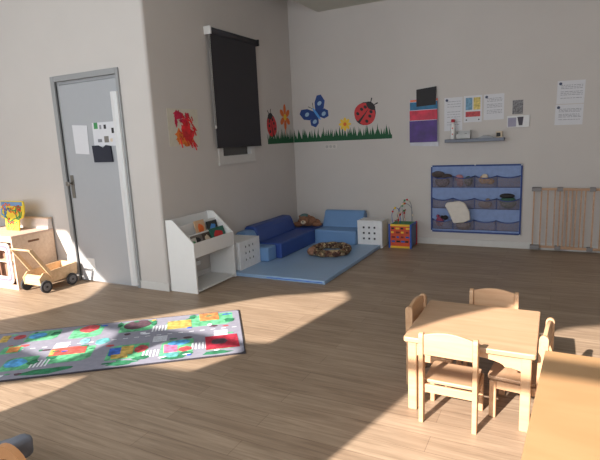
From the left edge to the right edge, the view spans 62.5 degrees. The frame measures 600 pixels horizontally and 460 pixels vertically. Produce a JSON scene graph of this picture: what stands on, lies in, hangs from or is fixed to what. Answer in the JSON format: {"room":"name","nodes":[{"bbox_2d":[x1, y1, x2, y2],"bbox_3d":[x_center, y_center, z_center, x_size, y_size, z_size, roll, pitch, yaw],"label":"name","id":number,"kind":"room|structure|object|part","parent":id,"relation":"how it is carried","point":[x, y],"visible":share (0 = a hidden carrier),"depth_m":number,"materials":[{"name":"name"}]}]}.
{"room":"children's room","nodes":[
{"label":"children's room","id":0,"kind":"room"},
{"bbox_2d":[0,0,170,290],"bbox_3d":[-3.040,-1.196,5.488,3.890,3.450,0.200,3,12,27],"label":"wall","id":1,"kind":"structure","parent":0,"point":[40,40],"depth_m":4.92,"materials":[{"name":"paint"}]},
{"bbox_2d":[49,67,140,287],"bbox_3d":[-2.050,-0.491,5.038,0.950,2.135,0.180,3,12,27],"label":"door","id":2,"kind":"structure","parent":1,"relation":"in","point":[101,199],"depth_m":5.00,"materials":[{"name":"grey paint"}]},
{"bbox_3d":[-2.370,-0.452,5.168,0.045,0.240,0.008,3,12,27],"label":"lock plate","id":3,"kind":"part","parent":2,"relation":"part of","materials":[{"name":"metal"}]},
{"bbox_2d":[72,125,89,154],"bbox_3d":[-2.206,-0.910,4.987,0.215,0.300,0.003,3,12,27],"label":"paper sheet","id":4,"kind":"object","parent":2,"relation":"attached to","point":[80,132],"visible":1,"depth_m":4.99,"materials":[{"name":"paper"}]},
{"bbox_3d":[-2.222,0.368,5.264,0.120,0.140,0.003,3,12,27],"label":"kick plate","id":5,"kind":"part","parent":2,"relation":"part of","materials":[{"name":"plastic"}]},
{"bbox_2d":[92,145,113,161],"bbox_3d":[-1.943,-0.751,4.872,0.260,0.165,0.020,3,12,27],"label":"pocket","id":6,"kind":"object","parent":2,"relation":"attached to","point":[105,154],"visible":1,"depth_m":4.86,"materials":[{"name":"black fabric"}]},
{"bbox_2d":[92,121,115,145],"bbox_3d":[-1.906,-0.935,4.823,0.315,0.230,0.006,3,12,27],"label":"photo board","id":7,"kind":"object","parent":2,"relation":"attached to","point":[103,132],"visible":0.95,"depth_m":4.82,"materials":[{"name":"paper"}]},
{"bbox_2d":[140,280,169,291],"bbox_3d":[-3.004,0.479,5.696,3.904,0.080,0.013,3,12,27],"label":"baseboard","id":8,"kind":"structure","parent":1,"relation":"attached to","point":[144,284],"depth_m":4.88,"materials":[{"name":"wood"}]},
{"bbox_2d":[143,0,297,281],"bbox_3d":[-0.834,-1.356,5.785,0.250,3.450,2.724,3,12,27],"label":"wall","id":9,"kind":"structure","parent":0,"point":[193,181],"depth_m":5.33,"materials":[{"name":"paint"}]},
{"bbox_2d":[166,108,199,149],"bbox_3d":[-1.146,-0.993,4.916,0.016,0.410,0.455,3,12,27],"label":"painting","id":10,"kind":"object","parent":9,"relation":"attached to","point":[183,128],"visible":1,"depth_m":4.90,"materials":[{"name":"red paper"}]},
{"bbox_2d":[170,267,210,290],"bbox_3d":[-0.643,0.307,6.018,0.013,0.080,2.719,3,12,27],"label":"baseboard","id":11,"kind":"structure","parent":9,"relation":"attached to","point":[207,270],"depth_m":5.27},
{"bbox_2d":[203,25,261,148],"bbox_3d":[-0.717,-1.576,5.624,0.084,1.250,0.967,3,12,27],"label":"roller blind","id":12,"kind":"object","parent":9,"relation":"attached to","point":[233,65],"visible":1,"depth_m":5.57,"materials":[{"name":"black fabric"}]},
{"bbox_3d":[-0.920,-1.559,5.193,0.027,0.980,0.024,3,12,27],"label":"pull chain","id":13,"kind":"part","parent":12,"relation":"part of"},
{"bbox_2d":[218,146,255,164],"bbox_3d":[-0.773,-1.416,5.668,0.080,1.295,0.750,3,12,27],"label":"window","id":14,"kind":"structure","parent":9,"relation":"in","point":[234,155],"depth_m":5.76,"materials":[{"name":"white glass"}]},
{"bbox_3d":[-0.798,-1.442,5.675,0.006,1.165,0.570,3,12,27],"label":"pane","id":15,"kind":"part","parent":14,"relation":"part of","materials":[{"name":"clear glass"}]},
{"bbox_2d":[267,109,276,136],"bbox_3d":[-0.366,-1.385,6.415,0.003,0.361,0.250,3,12,27],"label":"sticker","id":16,"kind":"object","parent":9,"relation":"attached to","point":[271,122],"visible":1,"depth_m":6.41,"materials":[{"name":"paper"}]},
{"bbox_2d":[267,129,293,143],"bbox_3d":[-0.255,-1.264,6.644,0.001,0.199,0.724,3,12,27],"label":"sticker","id":17,"kind":"object","parent":9,"relation":"attached to","point":[283,139],"visible":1,"depth_m":6.64,"materials":[{"name":"paper"}]},
{"bbox_2d":[280,104,289,132],"bbox_3d":[-0.202,-1.482,6.727,0.003,0.449,0.264,3,12,27],"label":"sticker","id":18,"kind":"object","parent":9,"relation":"attached to","point":[285,114],"visible":1,"depth_m":6.72,"materials":[{"name":"orange paper"}]},
{"bbox_2d":[0,242,599,459],"bbox_3d":[-0.556,0.880,3.383,10.800,0.100,7.870,3,12,27],"label":"floor","id":19,"kind":"structure","parent":0,"point":[321,374],"depth_m":3.03,"materials":[{"name":"laminate"}]},
{"bbox_2d":[0,433,33,459],"bbox_3d":[-1.283,0.947,2.077,0.706,0.312,0.174,3,12,27],"label":"baby bouncer","id":20,"kind":"object","parent":19,"relation":"on","point":[19,447],"visible":1,"depth_m":2.01},
{"bbox_2d":[0,216,56,289],"bbox_3d":[-3.179,0.224,5.440,0.836,0.690,0.496,3,12,27],"label":"play kitchen","id":21,"kind":"object","parent":19,"relation":"on","point":[36,233],"visible":0.83,"depth_m":5.25,"materials":[{"name":"brown wood"}]},
{"bbox_2d":[0,242,16,283],"bbox_3d":[-3.102,0.334,5.211,0.430,0.450,0.126,3,12,27],"label":"oven","id":22,"kind":"object","parent":21,"relation":"in","point":[8,261],"depth_m":5.11,"materials":[{"name":"white wood"}]},
{"bbox_3d":[-3.276,0.335,5.256,0.784,0.548,0.014,3,12,27],"label":"panel","id":23,"kind":"part","parent":21,"relation":"part of","materials":[{"name":"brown wood"}]},
{"bbox_2d":[0,201,24,230],"bbox_3d":[-3.123,-0.155,5.378,0.400,0.319,0.054,3,12,27],"label":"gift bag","id":24,"kind":"object","parent":21,"relation":"on","point":[12,212],"visible":1,"depth_m":5.37,"materials":[{"name":"paper"}]},
{"bbox_2d":[0,225,52,237],"bbox_3d":[-3.187,0.015,5.404,0.836,0.018,0.486,3,12,27],"label":"countertop","id":25,"kind":"structure","parent":21,"relation":"on","point":[4,233],"depth_m":5.28,"materials":[{"name":"wood"}]},
{"bbox_3d":[-2.814,0.309,5.275,0.018,0.548,0.478,3,12,27],"label":"panel","id":26,"kind":"part","parent":21,"relation":"part of","materials":[{"name":"brown wood"}]},
{"bbox_2d":[20,218,52,228],"bbox_3d":[-2.972,-0.081,5.516,0.548,0.109,0.056,3,12,27],"label":"backsplash","id":27,"kind":"structure","parent":21,"relation":"attached to","point":[24,222],"depth_m":5.47,"materials":[{"name":"white wood"}]},
{"bbox_3d":[-2.971,-0.142,5.508,0.556,0.015,0.055,3,12,27],"label":"splash rail","id":28,"kind":"part","parent":21,"relation":"part of","materials":[{"name":"brown wood"}]},
{"bbox_2d":[10,248,77,292],"bbox_3d":[-2.622,0.370,5.120,0.346,0.466,0.521,3,12,27],"label":"wagon","id":29,"kind":"object","parent":19,"relation":"on","point":[43,276],"visible":1,"depth_m":5.06,"materials":[{"name":"brown wood"}]},
{"bbox_3d":[-2.812,0.327,5.051,0.020,0.334,0.245,3,12,27],"label":"handle arm","id":30,"kind":"part","parent":29,"relation":"part of","materials":[{"name":"brown wood"}]},
{"bbox_3d":[-2.563,0.338,4.924,0.020,0.334,0.245,3,12,27],"label":"handle arm","id":31,"kind":"part","parent":29,"relation":"part of","materials":[{"name":"brown wood"}]},
{"bbox_2d":[0,310,245,381],"bbox_3d":[-1.497,0.831,3.576,2.150,0.011,0.885,-4,11,-9],"label":"rug","id":32,"kind":"object","parent":19,"relation":"on","point":[105,346],"visible":1,"depth_m":3.54,"materials":[{"name":"carpet"}]},
{"bbox_2d":[165,210,236,293],"bbox_3d":[-0.978,0.199,4.976,0.320,0.699,0.648,3,12,27],"label":"book display","id":33,"kind":"object","parent":19,"relation":"on","point":[183,253],"visible":0.98,"depth_m":4.80,"materials":[{"name":"white laminate"}]},
{"bbox_3d":[-1.122,0.256,4.701,0.320,0.699,0.018,3,12,27],"label":"panel","id":34,"kind":"part","parent":33,"relation":"part of","materials":[{"name":"white laminate"}]},
{"bbox_2d":[190,234,202,241],"bbox_3d":[-0.986,0.128,4.788,0.060,0.161,0.160,3,12,27],"label":"picture book","id":35,"kind":"object","parent":33,"relation":"on","point":[198,237],"visible":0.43,"depth_m":4.80,"materials":[{"name":"paper"}]},
{"bbox_2d":[193,219,205,232],"bbox_3d":[-0.990,0.004,4.948,0.063,0.207,0.150,3,12,27],"label":"picture book","id":36,"kind":"object","parent":33,"relation":"on","point":[199,225],"visible":0.64,"depth_m":4.93,"materials":[{"name":"paper"}]},
{"bbox_2d":[198,224,203,231],"bbox_3d":[-0.987,-0.012,4.947,0.001,0.114,0.089,-13,4,29],"label":"picture","id":37,"kind":"object","parent":36,"relation":"attached to","point":[200,227],"depth_m":4.94},
{"bbox_2d":[201,231,210,240],"bbox_3d":[-0.921,0.100,4.921,0.058,0.156,0.130,3,12,27],"label":"picture book","id":38,"kind":"object","parent":33,"relation":"on","point":[206,235],"visible":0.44,"depth_m":4.91,"materials":[{"name":"paper"}]},
{"bbox_2d":[206,219,217,228],"bbox_3d":[-0.901,-0.015,5.115,0.048,0.169,0.160,3,12,27],"label":"picture book","id":39,"kind":"object","parent":33,"relation":"on","point":[210,224],"visible":0.51,"depth_m":5.10,"materials":[{"name":"paper"}]},
{"bbox_2d":[208,225,224,237],"bbox_3d":[-0.830,0.060,5.060,0.076,0.182,0.230,3,12,27],"label":"picture book","id":40,"kind":"object","parent":33,"relation":"on","point":[216,231],"visible":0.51,"depth_m":5.04,"materials":[{"name":"paper"}]},
{"bbox_2d":[214,230,222,236],"bbox_3d":[-0.832,0.043,5.054,0.001,0.096,0.150,-20,1,29],"label":"picture","id":41,"kind":"object","parent":40,"relation":"attached to","point":[217,232],"depth_m":5.05},
{"bbox_2d":[198,272,234,291],"bbox_3d":[-0.963,0.523,5.035,0.317,0.018,0.612,3,12,27],"label":"shelf","id":42,"kind":"object","parent":33,"relation":"attached to","point":[210,279],"depth_m":5.08,"materials":[{"name":"white laminate"}]},
{"bbox_3d":[-0.835,0.141,5.250,0.320,0.699,0.018,3,12,27],"label":"panel","id":43,"kind":"part","parent":33,"relation":"part of","materials":[{"name":"white laminate"}]},
{"bbox_2d":[236,243,379,284],"bbox_3d":[0.028,0.334,5.808,1.360,0.039,1.674,3,12,27],"label":"play mat","id":44,"kind":"object","parent":19,"relation":"on","point":[298,266],"visible":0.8,"depth_m":5.37,"materials":[{"name":"blue plastic"}]},
{"bbox_2d":[234,235,260,270],"bbox_3d":[-0.695,0.244,5.532,0.330,0.305,0.400,3,12,27],"label":"cube","id":45,"kind":"object","parent":44,"relation":"on","point":[247,247],"visible":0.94,"depth_m":5.42,"materials":[{"name":"plastic"}]},
{"bbox_2d":[236,229,275,261],"bbox_3d":[-0.514,0.178,5.774,0.434,0.330,0.190,3,12,27],"label":"sofa","id":46,"kind":"object","parent":44,"relation":"on","point":[267,252],"visible":0.46,"depth_m":5.68,"materials":[{"name":"blue leather"}]},
{"bbox_3d":[-0.611,0.173,5.823,0.216,0.329,0.190,3,12,27],"label":"backrest","id":47,"kind":"part","parent":46,"relation":"part of","materials":[{"name":"leather"}]},
{"bbox_3d":[-0.439,0.262,5.752,0.275,0.165,0.190,3,12,27],"label":"seat","id":48,"kind":"part","parent":46,"relation":"part of","materials":[{"name":"blue plastic"}]},
{"bbox_2d":[245,215,314,257],"bbox_3d":[-0.234,0.061,6.237,0.499,0.365,0.905,3,12,27],"label":"sofa","id":49,"kind":"object","parent":44,"relation":"on","point":[280,231],"visible":0.82,"depth_m":6.12,"materials":[{"name":"blue leather"}]},
{"bbox_3d":[-0.360,0.055,6.301,0.217,0.364,0.905,3,12,27],"label":"backrest","id":50,"kind":"part","parent":49,"relation":"part of","materials":[{"name":"blue plastic"}]},
{"bbox_3d":[-0.159,0.156,6.218,0.340,0.180,0.905,3,12,27],"label":"seat","id":51,"kind":"part","parent":49,"relation":"part of","materials":[{"name":"leather"}]},
{"bbox_2d":[307,242,351,256],"bbox_3d":[0.362,0.225,5.918,0.503,0.103,0.552,0,11,13],"label":"cushion","id":52,"kind":"object","parent":44,"relation":"on","point":[344,248],"visible":1,"depth_m":5.78,"materials":[{"name":"fabric"}]},
{"bbox_2d":[295,223,322,242],"bbox_3d":[0.076,0.045,6.869,0.475,0.220,0.455,3,12,27],"label":"foam block","id":53,"kind":"object","parent":19,"relation":"on","point":[302,226],"visible":0.12,"depth_m":6.68,"materials":[{"name":"blue plastic"}]},
{"bbox_2d":[294,213,321,226],"bbox_3d":[0.098,-0.136,6.726,0.404,0.185,0.282,0,11,16],"label":"toy","id":54,"kind":"object","parent":53,"relation":"on","point":[304,219],"visible":1,"depth_m":6.68,"materials":[{"name":"brown fur"}]},
{"bbox_2d":[315,209,366,244],"bbox_3d":[0.547,-0.034,6.611,0.572,0.425,0.462,3,12,27],"label":"sofa","id":55,"kind":"object","parent":19,"relation":"on","point":[338,225],"visible":0.68,"depth_m":6.56,"materials":[{"name":"blue leather"}]},
{"bbox_3d":[0.519,0.082,6.565,0.572,0.215,0.315,3,12,27],"label":"seat","id":56,"kind":"part","parent":55,"relation":"part of","materials":[{"name":"leather"}]},
{"bbox_3d":[0.608,-0.059,6.727,0.572,0.424,0.195,3,12,27],"label":"backrest","id":57,"kind":"part","parent":55,"relation":"part of","materials":[{"name":"blue plastic"}]},
{"bbox_2d":[357,217,387,247],"bbox_3d":[0.938,0.031,6.376,0.325,0.345,0.240,3,12,27],"label":"cube","id":58,"kind":"object","parent":19,"relation":"on","point":[371,231],"visible":0.92,"depth_m":6.28,"materials":[{"name":"plastic"}]},
{"bbox_2d":[388,199,416,248],"bbox_3d":[1.298,-0.097,6.239,0.290,0.612,0.290,3,12,27],"label":"cube","id":59,"kind":"object","parent":19,"relation":"on","point":[402,234],"visible":1,"depth_m":6.17,"materials":[{"name":"wood"}]},
{"bbox_3d":[1.125,0.073,6.211,0.022,0.305,0.022,3,12,27],"label":"corner post","id":60,"kind":"part","parent":59,"relation":"part of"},
{"bbox_3d":[1.237,-0.058,6.124,0.246,0.024,0.018,3,12,27],"label":"yellow rail","id":61,"kind":"part","parent":59,"relation":"part of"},
{"bbox_3d":[1.250,0.213,6.174,0.246,0.024,0.018,3,12,27],"label":"yellow rail","id":62,"kind":"part","parent":59,"relation":"part of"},
{"bbox_3d":[1.246,0.078,6.154,0.250,0.255,0.008,3,12,27],"label":"panel","id":63,"kind":"part","parent":59,"relation":"part of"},
{"bbox_3d":[1.298,-0.083,6.241,0.250,0.014,0.250,3,12,27],"label":"panel","id":64,"kind":"part","parent":59,"relation":"part of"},
{"bbox_3d":[1.363,0.084,6.088,0.022,0.305,0.022,3,12,27],"label":"corner post","id":65,"kind":"part","parent":59,"relation":"part of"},
{"bbox_3d":[1.421,0.059,6.207,0.012,0.265,0.250,3,12,27],"label":"panel","id":66,"kind":"part","parent":59,"relation":"part of","materials":[{"name":"wood"}]},
{"bbox_2d":[405,293,461,387],"bbox_3d":[0.774,0.627,2.817,0.267,0.476,0.272,3,12,30],"label":"chair","id":67,"kind":"object","parent":19,"relation":"on","point":[419,302],"visible":0.36,"depth_m":2.77,"materials":[{"name":"brown wood"}]},
{"bbox_3d":[0.615,0.649,2.769,0.046,0.465,0.022,3,12,30],"label":"leg","id":68,"kind":"part","parent":67,"relation":"part of","materials":[{"name":"brown wood"}]},
{"bbox_3d":[0.667,0.447,2.843,0.018,0.121,0.226,3,12,30],"label":"backrest","id":69,"kind":"part","parent":67,"relation":"part of","materials":[{"name":"brown wood"}]},
{"bbox_3d":[0.742,0.605,2.980,0.046,0.465,0.022,3,12,30],"label":"leg","id":70,"kind":"part","parent":67,"relation":"part of","materials":[{"name":"brown wood"}]},
{"bbox_3d":[0.715,0.711,2.727,0.176,0.040,0.016,3,12,30],"label":"rail","id":71,"kind":"part","parent":67,"relation":"part of","materials":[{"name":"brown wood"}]},
{"bbox_3d":[0.809,0.792,2.688,0.032,0.195,0.022,3,12,30],"label":"leg","id":72,"kind":"part","parent":67,"relation":"part of","materials":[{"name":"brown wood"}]},
{"bbox_2d":[418,331,483,434],"bbox_3d":[0.756,0.696,2.449,0.272,0.476,0.267,3,12,28],"label":"chair","id":73,"kind":"object","parent":19,"relation":"on","point":[444,345],"visible":1,"depth_m":2.36,"materials":[{"name":"brown wood"}]},
{"bbox_3d":[0.594,0.716,2.414,0.022,0.465,0.046,3,12,28],"label":"leg","id":74,"kind":"part","parent":73,"relation":"part of","materials":[{"name":"brown wood"}]},
{"bbox_3d":[0.705,0.810,2.622,0.022,0.195,0.032,3,12,28],"label":"leg","id":75,"kind":"part","parent":73,"relation":"part of","materials":[{"name":"brown wood"}]},
{"bbox_3d":[0.693,0.542,2.318,0.226,0.121,0.018,3,12,28],"label":"backrest","id":76,"kind":"part","parent":73,"relation":"part of","materials":[{"name":"brown wood"}]},
{"bbox_3d":[0.768,0.724,2.475,0.242,0.018,0.221,3,12,28],"label":"seat","id":77,"kind":"part","parent":73,"relation":"part of","materials":[{"name":"brown wood"}]},
{"bbox_3d":[0.814,0.727,2.296,0.022,0.465,0.046,3,12,28],"label":"leg","id":78,"kind":"part","parent":73,"relation":"part of","materials":[{"name":"brown wood"}]},
{"bbox_3d":[0.865,0.763,2.403,0.016,0.040,0.176,3,12,28],"label":"rail","id":79,"kind":"part","parent":73,"relation":"part of","materials":[{"name":"brown wood"}]},
{"bbox_3d":[0.918,0.821,2.507,0.022,0.195,0.032,3,12,28],"label":"leg","id":80,"kind":"part","parent":73,"relation":"part of","materials":[{"name":"brown wood"}]},
{"bbox_2d":[404,300,540,432],"bbox_3d":[0.935,0.689,2.648,0.606,0.400,0.606,3,12,27],"label":"table","id":81,"kind":"object","parent":19,"relation":"on","point":[508,337],"visible":0.73,"depth_m":2.52,"materials":[{"name":"brown wood"}]},
{"bbox_3d":[0.582,0.739,2.542,0.045,0.374,0.045,3,12,27],"label":"leg","id":82,"kind":"part","parent":81,"relation":"part of","materials":[{"name":"brown wood"}]},
{"bbox_3d":[1.049,0.761,2.302,0.045,0.374,0.045,3,12,27],"label":"leg","id":83,"kind":"part","parent":81,"relation":"part of","materials":[{"name":"brown wood"}]},
{"bbox_2d":[464,288,518,365],"bbox_3d":[1.110,0.600,2.877,0.272,0.476,0.267,3,12,27],"label":"chair","id":84,"kind":"object","parent":19,"relation":"on","point":[494,297],"visible":0.3,"depth_m":2.93,"materials":[{"name":"brown wood"}]},
{"bbox_3d":[1.050,0.580,3.031,0.022,0.465,0.046,3,12,27],"label":"leg","id":85,"kind":"part","parent":84,"relation":"part of","materials":[{"name":"brown wood"}]},
{"bbox_3d":[1.154,0.405,2.945,0.226,0.121,0.018,3,12,27],"label":"backrest","id":86,"kind":"part","parent":84,"relation":"part of","materials":[{"name":"brown wood"}]},
{"bbox_3d":[1.272,0.591,2.917,0.022,0.465,0.046,3,12,27],"label":"leg","id":87,"kind":"part","parent":84,"relation":"part of","materials":[{"name":"brown wood"}]},
{"bbox_2d":[488,317,554,416],"bbox_3d":[1.099,0.677,2.465,0.267,0.476,0.272,4,12,32],"label":"chair","id":88,"kind":"object","parent":19,"relation":"on","point":[502,378],"visible":0.6,"depth_m":2.41,"materials":[{"name":"brown wood"}]},
{"bbox_3d":[0.952,0.830,2.446,0.032,0.195,0.022,4,12,32],"label":"leg","id":89,"kind":"part","parent":88,"relation":"part of","materials":[{"name":"brown wood"}]},
{"bbox_3d":[1.081,0.787,2.646,0.032,0.195,0.022,4,12,32],"label":"leg","id":90,"kind":"part","parent":88,"relation":"part of","materials":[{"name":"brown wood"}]},
{"bbox_3d":[1.081,0.708,2.483,0.221,0.018,0.242,4,12,32],"label":"seat","id":91,"kind":"part","parent":88,"relation":"part of","materials":[{"name":"brown wood"}]},
{"bbox_3d":[1.037,0.760,2.376,0.176,0.040,0.016,4,12,32],"label":"rail","id":92,"kind":"part","parent":88,"relation":"part of","materials":[{"name":"brown wood"}]},
{"bbox_3d":[1.125,0.711,2.304,0.046,0.465,0.022,4,12,32],"label":"leg","id":93,"kind":"part","parent":88,"relation":"part of","materials":[{"name":"brown wood"}]},
{"bbox_3d":[1.187,0.509,2.372,0.018,0.121,0.226,4,12,32],"label":"backrest","id":94,"kind":"part","parent":88,"relation":"part of","materials":[{"name":"brown wood"}]},
{"bbox_3d":[1.259,0.666,2.510,0.046,0.465,0.022,4,12,32],"label":"leg","id":95,"kind":"part","parent":88,"relation":"part of","materials":[{"name":"brown wood"}]},
{"bbox_2d":[521,351,599,459],"bbox_3d":[1.124,0.854,0.819,1.462,0.720,1.100,3,12,27],"label":"table","id":96,"kind":"object","parent":19,"relation":"on","point":[564,423],"visible":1,"depth_m":1.20,"materials":[{"name":"brown wood"}]},
{"bbox_2d":[530,187,599,251],"bbox_3d":[3.239,-0.111,5.406,1.300,0.715,0.064,3,12,27],"label":"baby gate","id":97,"kind":"object","parent":19,"relation":"on","point":[591,189],"visible":1,"depth_m":5.53,"materials":[{"name":"brown wood"}]},
{"bbox_3d":[2.861,-0.458,5.547,0.450,0.026,0.024,3,12,27],"label":"rail","id":98,"kind":"part","parent":97,"relation":"part of","materials":[{"name":"brown wood"}]},
{"bbox_3d":[2.892,0.195,5.667,0.450,0.026,0.024,3,12,27],"label":"rail","id":99,"kind":"part","parent":97,"relation":"part of","materials":[{"name":"brown wood"}]},
{"bbox_3d":[3.368,0.223,5.392,1.030,0.026,0.024,3,12,27],"label":"rail","id":100,"kind":"part","parent":97,"relation":"part of","materials":[{"name":"brown wood"}]},
{"bbox_3d":[3.337,-0.430,5.272,1.030,0.026,0.024,3,12,27],"label":"rail","id":101,"kind":"part","parent":97,"relation":"part of","materials":[{"name":"brown wood"}]},
{"bbox_2d":[293,0,383,11],"bbox_3d":[2.319,-2.522,3.924,6.065,0.080,2.669,3,12,27],"label":"ceiling","id":102,"kind":"structure","parent":0,"point":[316,5],"depth_m":6.10,"materials":[{"name":"paint"}]},
{"bbox_2d":[287,0,599,245],"bbox_3d":[2.826,-1.477,5.495,6.910,3.450,0.150,3,12,27],"label":"wall","id":103,"kind":"structure","parent":0,"point":[385,51],"depth_m":5.93,"materials":[{"name":"paint"}]},
{"bbox_2d":[300,95,327,126],"bbox_3d":[0.187,-1.619,6.757,0.436,0.429,0.003,3,12,27],"label":"sticker","id":104,"kind":"object","parent":103,"relation":"attached to","point":[319,111],"visible":1,"depth_m":6.74,"materials":[{"name":"paper"}]},
{"bbox_2d":[325,144,336,148],"bbox_3d":[0.418,-1.135,6.732,0.180,0.064,0.010,3,12,27],"label":"wall socket","id":105,"kind":"object","parent":103,"relation":"attached to","point":[327,146],"visible":1,"depth_m":6.73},
{"bbox_2d":[294,123,391,142],"bbox_3d":[0.544,-1.301,6.638,1.418,0.200,0.001,3,12,27],"label":"sticker","id":106,"kind":"object","parent":103,"relation":"attached to","point":[367,135],"visible":1,"depth_m":6.62,"materials":[{"name":"paper"}]},
{"bbox_2d":[339,118,350,130],"bbox_3d":[0.598,-1.409,6.586,0.177,0.177,0.002,3,12,27],"label":"sticker","id":107,"kind":"object","parent":103,"relation":"attached to","point":[344,123],"visible":1,"depth_m":6.58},
{"bbox_2d":[354,98,377,124],"bbox_3d":[0.859,-1.538,6.423,0.329,0.345,0.003,3,12,27],"label":"sticker","id":108,"kind":"object","parent":103,"relation":"attached to","point":[365,112],"visible":1,"depth_m":6.43,"materials":[{"name":"paper"}]},
{"bbox_2d":[409,98,438,145],"bbox_3d":[1.522,-1.317,6.089,0.355,0.582,0.060,3,12,27],"label":"holder","id":109,"kind":"object","parent":103,"relation":"attached to","point":[424,120],"visible":1,"depth_m":6.08,"materials":[{"name":"paper"}]},
{"bbox_2d":[416,86,435,106],"bbox_3d":[1.536,-1.621,6.016,0.240,0.225,0.016,3,12,27],"label":"folder","id":110,"kind":"object","parent":109,"relation":"in","point":[425,96],"visible":1,"depth_m":6.01,"materials":[{"name":"plastic"}]},
{"bbox_2d":[444,97,462,130],"bbox_3d":[1.840,-1.390,5.939,0.210,0.390,0.004,3,12,27],"label":"notice sheet","id":111,"kind":"object","parent":103,"relation":"attached to","point":[452,106],"visible":0.97,"depth_m":5.94,"materials":[{"name":"paper"}]},
{"bbox_2d":[464,95,481,122],"bbox_3d":[2.036,-1.427,5.829,0.205,0.305,0.004,3,12,27],"label":"poster","id":112,"kind":"object","parent":103,"relation":"attached to","point":[472,104],"visible":1,"depth_m":5.83,"materials":[{"name":"paper"}]},
{"bbox_3d":[1.994,-1.488,5.836,0.075,0.140,0.002,3,12,27],"label":"printed panel","id":113,"kind":"part","parent":112,"relation":"part of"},
{"bbox_3d":[2.040,-1.368,5.838,0.165,0.060,0.002,3,12,27],"label":"printed panel","id":114,"kind":"part","parent":112,"relation":"part of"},
{"bbox_3d":[2.074,-1.484,5.796,0.077,0.140,0.002,3,12,27],"label":"printed panel","id":115,"kind":"part","parent":112,"relation":"part of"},
{"bbox_2d":[445,137,504,142],"bbox_3d":[2.052,-1.059,5.823,0.660,0.038,0.134,3,12,27],"label":"wall shelf","id":116,"kind":"object","parent":103,"relation":"attached to","point":[495,138],"visible":1,"depth_m":5.76,"materials":[{"name":"metal"}]},
{"bbox_2d":[450,119,454,138],"bbox_3d":[1.827,-1.203,5.908,0.056,0.235,0.058,3,12,27],"label":"spray bottle","id":117,"kind":"object","parent":116,"relation":"on","point":[452,134],"visible":0.95,"depth_m":5.89,"materials":[{"name":"white plastic"}]},
{"bbox_2d":[456,130,470,138],"bbox_3d":[1.939,-1.131,5.859,0.158,0.100,0.100,3,12,27],"label":"box","id":118,"kind":"object","parent":116,"relation":"on","point":[460,134],"visible":0.99,"depth_m":5.83,"materials":[{"name":"plastic"}]},
{"bbox_2d":[478,135,493,137],"bbox_3d":[2.151,-1.090,5.763,0.200,0.034,0.080,3,12,27],"label":"stack","id":119,"kind":"object","parent":116,"relation":"on","point":[483,136],"visible":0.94,"depth_m":5.72,"materials":[{"name":"paper"}]},
{"bbox_2d":[496,131,502,137],"bbox_3d":[2.290,-1.101,5.687,0.065,0.070,0.062,3,12,27],"label":"box","id":120,"kind":"object","parent":116,"relation":"on","point":[498,133],"visible":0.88,"depth_m":5.66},
{"bbox_2d":[431,164,522,235],"bbox_3d":[2.094,-0.363,5.952,1.045,0.853,0.124,3,12,27],"label":"organiser","id":121,"kind":"object","parent":103,"relation":"attached to","point":[494,215],"visible":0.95,"depth_m":5.94,"materials":[{"name":"blue fabric"}]},
{"bbox_2d":[432,171,451,177],"bbox_3d":[1.745,-0.625,6.084,0.244,0.200,0.069,3,12,27],"label":"plush toy","id":122,"kind":"object","parent":121,"relation":"in","point":[438,174],"visible":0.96,"depth_m":6.06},
{"bbox_2d":[436,214,447,220],"bbox_3d":[1.772,-0.119,6.177,0.153,0.150,0.055,4,13,34],"label":"doll","id":123,"kind":"object","parent":121,"relation":"in","point":[439,218],"visible":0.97,"depth_m":6.16},
{"bbox_2d":[445,201,469,222],"bbox_3d":[1.913,-0.217,6.001,0.295,0.274,0.040,3,12,27],"label":"cloth bag","id":124,"kind":"object","parent":121,"relation":"hanging from","point":[458,211],"visible":1,"depth_m":5.98,"materials":[{"name":"fabric"}]},
{"bbox_2d":[500,193,515,200],"bbox_3d":[2.432,-0.338,5.787,0.183,0.180,0.074,3,12,27],"label":"ball","id":125,"kind":"object","parent":121,"relation":"in","point":[505,197],"visible":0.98,"depth_m":5.76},
{"bbox_2d":[388,236,599,252],"bbox_3d":[2.868,0.193,5.728,6.509,0.080,0.013,3,12,27],"label":"baseboard","id":126,"kind":"structure","parent":103,"relation":"attached to","point":[445,241],"depth_m":6.01,"materials":[{"name":"wood"}]},
{"bbox_2d":[484,93,503,119],"bbox_3d":[2.242,-1.425,5.722,0.220,0.290,0.004,3,12,27],"label":"notice sheet","id":127,"kind":"object","parent":103,"relation":"attached to","point":[493,103],"visible":1,"depth_m":5.72,"materials":[{"name":"paper"}]},
{"bbox_2d":[512,100,522,113],"bbox_3d":[2.470,-1.395,5.610,0.110,0.154,0.003,3,12,27],"label":"photo","id":128,"kind":"object","parent":103,"relation":"attached to","point":[517,108],"visible":1,"depth_m":5.61},
{"bbox_2d":[507,115,529,127],"bbox_3d":[2.482,-1.236,5.627,0.236,0.130,0.020,3,12,27],"label":"framed card","id":129,"kind":"object","parent":103,"relation":"attached to","point":[521,120],"visible":1,"depth_m":5.62,"materials":[{"name":"white paper"}]},
{"bbox_3d":[2.422,-1.232,5.649,0.088,0.100,0.002,3,12,27],"label":"card panel","id":130,"kind":"part","parent":129,"relation":"part of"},
{"bbox_3d":[2.498,-1.235,5.608,0.065,0.095,0.002,3,12,27],"label":"card panel","id":131,"kind":"part","parent":129,"relation":"part of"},
{"bbox_2d":[554,104,583,124],"bbox_3d":[2.933,-1.259,5.395,0.270,0.217,0.004,4,12,27],"label":"notice sheet","id":132,"kind":"object","parent":103,"relation":"attached to","point":[569,114],"visible":1,"depth_m":5.39,"materials":[{"name":"paper"}]},
{"bbox_2d":[556,79,585,103],"bbox_3d":[2.928,-1.492,5.349,0.265,0.243,0.004,4,12,27],"label":"notice sheet","id":133,"kind":"object","parent":103,"relation":"attached to","point":[571,91],"visible":1,"depth_m":5.35,"materials":[{"name":"paper"}]}
]}

